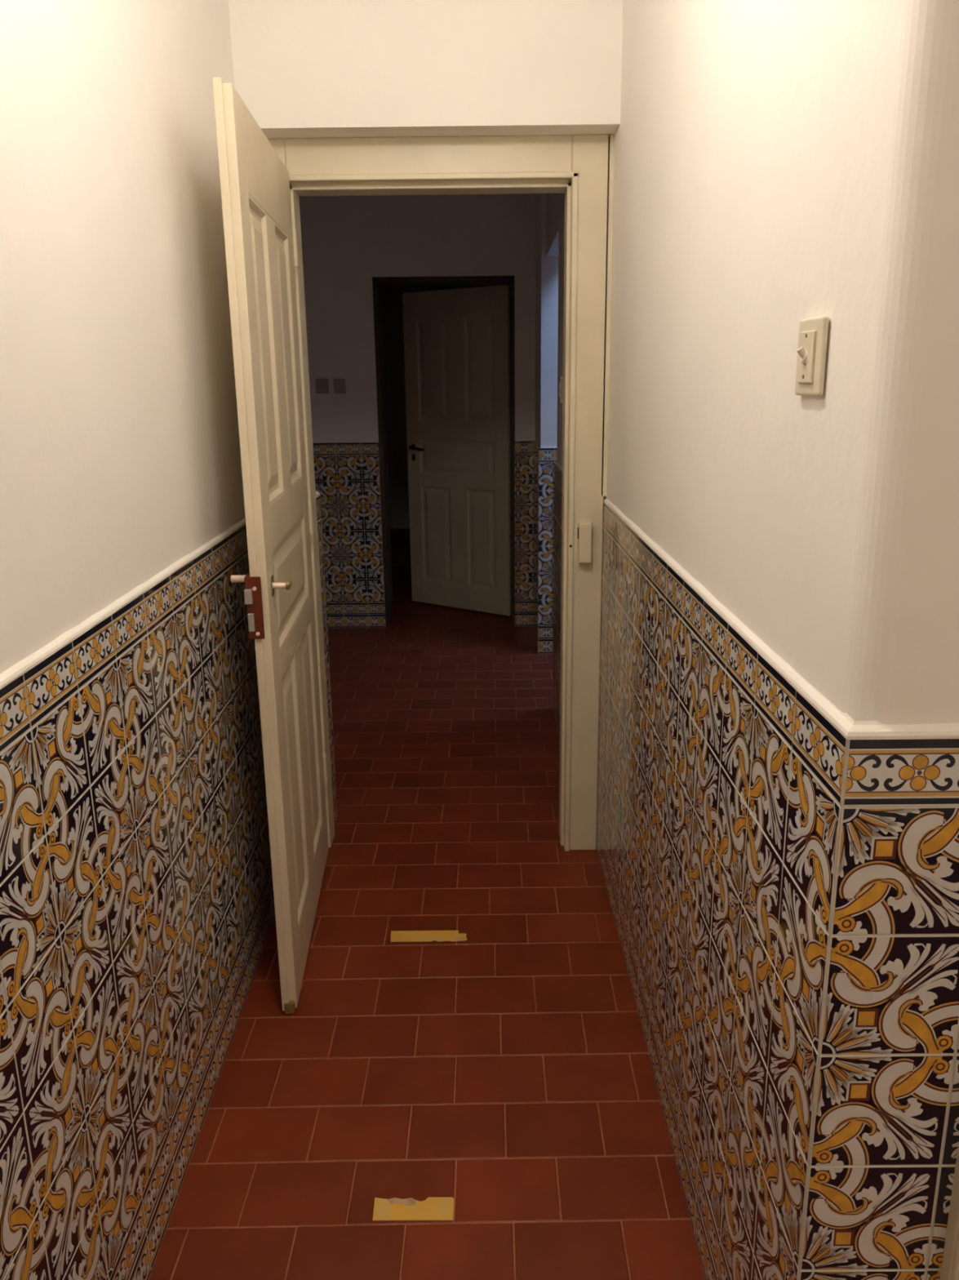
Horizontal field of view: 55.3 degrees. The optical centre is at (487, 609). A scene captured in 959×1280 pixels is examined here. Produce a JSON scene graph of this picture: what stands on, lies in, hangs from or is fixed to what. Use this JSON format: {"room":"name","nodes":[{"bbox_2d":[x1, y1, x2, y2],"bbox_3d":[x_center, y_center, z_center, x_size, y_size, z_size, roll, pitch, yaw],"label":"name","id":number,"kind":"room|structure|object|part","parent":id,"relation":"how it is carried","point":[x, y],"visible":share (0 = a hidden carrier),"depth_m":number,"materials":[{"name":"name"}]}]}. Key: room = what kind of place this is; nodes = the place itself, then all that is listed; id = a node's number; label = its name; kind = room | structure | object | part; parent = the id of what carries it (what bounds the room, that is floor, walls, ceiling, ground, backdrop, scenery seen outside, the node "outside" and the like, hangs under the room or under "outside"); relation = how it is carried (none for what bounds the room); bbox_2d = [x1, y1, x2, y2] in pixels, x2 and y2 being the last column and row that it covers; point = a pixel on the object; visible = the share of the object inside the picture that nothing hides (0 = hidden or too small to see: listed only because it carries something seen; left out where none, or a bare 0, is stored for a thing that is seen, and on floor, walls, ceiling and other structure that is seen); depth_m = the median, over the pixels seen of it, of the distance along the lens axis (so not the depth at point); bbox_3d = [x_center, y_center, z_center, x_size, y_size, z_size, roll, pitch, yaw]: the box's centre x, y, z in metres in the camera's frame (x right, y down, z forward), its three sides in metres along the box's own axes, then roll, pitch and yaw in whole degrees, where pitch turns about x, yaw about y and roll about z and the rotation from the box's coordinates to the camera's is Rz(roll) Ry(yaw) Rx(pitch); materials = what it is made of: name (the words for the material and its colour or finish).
{"room":"hallway","nodes":[
{"label":"hallway","id":0,"kind":"room"},
{"bbox_2d":[0,0,275,1279],"bbox_3d":[-0.644,-0.050,0.762,0.130,2.720,3.905,-1,14,-1],"label":"wall","id":1,"kind":"structure","parent":0,"point":[137,909],"depth_m":1.47,"materials":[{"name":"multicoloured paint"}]},
{"bbox_2d":[298,193,535,628],"bbox_3d":[-0.690,-1.229,5.459,2.600,2.720,0.214,-1,14,0],"label":"wall","id":2,"kind":"structure","parent":0,"point":[348,242],"depth_m":5.28,"materials":[{"name":"white paint"}]},
{"bbox_2d":[315,378,328,393],"bbox_3d":[-0.963,-1.303,5.340,0.075,0.085,0.010,-1,14,0],"label":"light switch","id":3,"kind":"object","parent":2,"relation":"attached to","point":[322,384],"visible":1,"depth_m":5.34,"materials":[{"name":"grey plastic"}]},
{"bbox_2d":[333,378,346,393],"bbox_3d":[-0.861,-1.302,5.340,0.070,0.085,0.010,-1,14,0],"label":"light switch","id":4,"kind":"object","parent":2,"relation":"attached to","point":[340,387],"visible":1,"depth_m":5.34,"materials":[{"name":"grey plastic"}]},
{"bbox_2d":[372,275,515,627],"bbox_3d":[-0.238,-0.915,5.543,0.807,2.060,0.213,-1,14,0],"label":"trim","id":5,"kind":"structure","parent":2,"relation":"attached to","point":[377,282],"depth_m":5.40,"materials":[{"name":"white wood"}]},
{"bbox_2d":[402,284,511,615],"bbox_3d":[-0.201,-0.985,5.858,0.800,2.018,0.078,9,17,33],"label":"door","id":6,"kind":"structure","parent":2,"relation":"in","point":[457,341],"depth_m":5.84,"materials":[{"name":"beige wood"}]},
{"bbox_3d":[-0.462,-1.060,6.000,0.128,0.040,0.044,9,17,33],"label":"lever handle","id":7,"kind":"part","parent":6,"relation":"part of","materials":[{"name":"black metal"}]},
{"bbox_3d":[-0.340,-1.520,5.843,0.250,0.640,0.035,9,17,33],"label":"panel","id":8,"kind":"part","parent":6,"relation":"part of","materials":[{"name":"beige wood"}]},
{"bbox_3d":[-0.329,-0.497,6.099,0.250,0.650,0.035,9,17,33],"label":"panel","id":9,"kind":"part","parent":6,"relation":"part of","materials":[{"name":"beige wood"}]},
{"bbox_3d":[-0.189,-0.974,5.879,0.600,0.240,0.035,9,17,33],"label":"panel","id":10,"kind":"part","parent":6,"relation":"part of","materials":[{"name":"beige wood"}]},
{"bbox_3d":[-0.039,-1.474,5.645,0.225,0.640,0.035,9,17,33],"label":"panel","id":11,"kind":"part","parent":6,"relation":"part of","materials":[{"name":"beige wood"}]},
{"bbox_3d":[-0.029,-0.450,5.902,0.225,0.650,0.035,9,17,33],"label":"panel","id":12,"kind":"part","parent":6,"relation":"part of","materials":[{"name":"beige wood"}]},
{"bbox_2d":[228,0,622,825],"bbox_3d":[-0.143,-0.547,2.719,1.033,2.720,0.340,-1,14,0],"label":"wall","id":13,"kind":"structure","parent":0,"point":[303,68],"depth_m":2.33,"materials":[{"name":"white paint"}]},
{"bbox_2d":[212,77,328,1014],"bbox_3d":[-0.521,-0.102,2.345,0.130,2.046,0.807,-2,14,-4],"label":"door","id":14,"kind":"structure","parent":13,"relation":"in","point":[260,240],"depth_m":2.14,"materials":[{"name":"beige wood"}]},
{"bbox_3d":[-0.542,-0.067,2.017,0.043,0.024,0.024,-2,14,-4],"label":"thumb knob","id":15,"kind":"part","parent":14,"relation":"part of","materials":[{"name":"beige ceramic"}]},
{"bbox_3d":[-0.509,-0.567,2.055,0.033,0.640,0.222,-2,14,-4],"label":"panel","id":16,"kind":"part","parent":14,"relation":"part of","materials":[{"name":"beige wood"}]},
{"bbox_3d":[-0.456,-0.055,2.038,0.042,0.020,0.038,-2,14,-4],"label":"lever handle","id":17,"kind":"part","parent":14,"relation":"part of","materials":[{"name":"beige metal"}]},
{"bbox_3d":[-0.533,-0.651,2.392,0.033,0.640,0.225,-2,14,-4],"label":"panel","id":18,"kind":"part","parent":14,"relation":"part of","materials":[{"name":"beige wood"}]},
{"bbox_3d":[-0.516,-0.086,2.356,0.033,0.240,0.572,-2,14,-4],"label":"panel","id":19,"kind":"part","parent":14,"relation":"part of","materials":[{"name":"beige wood"}]},
{"bbox_3d":[-0.499,0.456,2.312,0.033,0.650,0.222,-2,14,-4],"label":"panel","id":20,"kind":"part","parent":14,"relation":"part of","materials":[{"name":"beige wood"}]},
{"bbox_3d":[-0.523,0.372,2.649,0.033,0.650,0.225,-2,14,-4],"label":"panel","id":21,"kind":"part","parent":14,"relation":"part of","materials":[{"name":"beige wood"}]},
{"bbox_2d":[267,134,614,851],"bbox_3d":[-0.142,-0.252,2.764,1.000,2.127,0.147,-1,14,0],"label":"trim","id":22,"kind":"structure","parent":13,"relation":"attached to","point":[580,166],"depth_m":2.59,"materials":[{"name":"beige paint"}]},
{"bbox_2d":[148,528,705,1279],"bbox_3d":[0.038,0.483,4.315,4.532,0.060,10.865,-1,14,0],"label":"floor","id":23,"kind":"structure","parent":0,"point":[504,1072],"depth_m":2.12,"materials":[{"name":"tile"}]},
{"bbox_2d":[373,1196,453,1220],"bbox_3d":[-0.137,1.111,1.696,0.149,0.002,0.048,-1,14,0],"label":"tape","id":24,"kind":"object","parent":23,"relation":"on","point":[433,1208],"visible":1,"depth_m":1.69,"materials":[{"name":"plastic"}]},
{"bbox_2d":[391,930,466,942],"bbox_3d":[-0.161,0.903,2.527,0.214,0.002,0.051,-1,14,0],"label":"tape","id":25,"kind":"object","parent":23,"relation":"on","point":[396,935],"visible":1,"depth_m":2.52,"materials":[{"name":"plastic"}]},
{"bbox_2d":[381,284,502,528],"bbox_3d":[0.114,-1.726,7.402,4.200,2.720,3.800,-1,14,0],"label":"wall","id":26,"kind":"structure","parent":0,"point":[392,296],"depth_m":9.16,"materials":[{"name":"white paint"}]},
{"bbox_2d":[533,193,558,653],"bbox_3d":[1.188,-1.272,5.039,1.840,2.970,0.602,-1,14,0],"label":"wall","id":27,"kind":"structure","parent":0,"point":[544,446],"depth_m":4.88,"materials":[{"name":"white paint"}]},
{"bbox_2d":[546,193,564,743],"bbox_3d":[0.356,-0.832,3.832,0.132,2.720,1.960,-1,14,0],"label":"wall","id":28,"kind":"structure","parent":0,"point":[555,202],"depth_m":3.87,"materials":[{"name":"white paint"}]},
{"bbox_2d":[558,376,562,403],"bbox_3d":[0.296,-0.891,3.714,0.010,0.105,0.090,-1,14,0],"label":"light switch","id":29,"kind":"object","parent":28,"relation":"attached to","point":[560,383],"visible":1,"depth_m":3.68,"materials":[{"name":"beige plastic"}]},
{"bbox_2d":[596,0,958,1279],"bbox_3d":[1.223,-0.320,1.759,1.765,2.720,1.859,-1,14,0],"label":"wall","id":30,"kind":"structure","parent":0,"point":[778,823],"depth_m":1.10,"materials":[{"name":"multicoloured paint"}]},
{"bbox_2d":[795,315,829,396],"bbox_3d":[0.355,-0.281,1.020,0.020,0.084,0.078,-1,14,0],"label":"light switch","id":31,"kind":"object","parent":30,"relation":"attached to","point":[811,351],"visible":1,"depth_m":1.00,"materials":[{"name":"beige plastic"}]},
{"bbox_2d":[939,1145,958,1279],"bbox_3d":[0.572,0.203,0.936,0.078,2.120,0.050,-1,14,0],"label":"trim","id":32,"kind":"structure","parent":30,"relation":"attached to","point":[950,1264],"depth_m":1.06,"materials":[{"name":"beige paint"}]}
]}

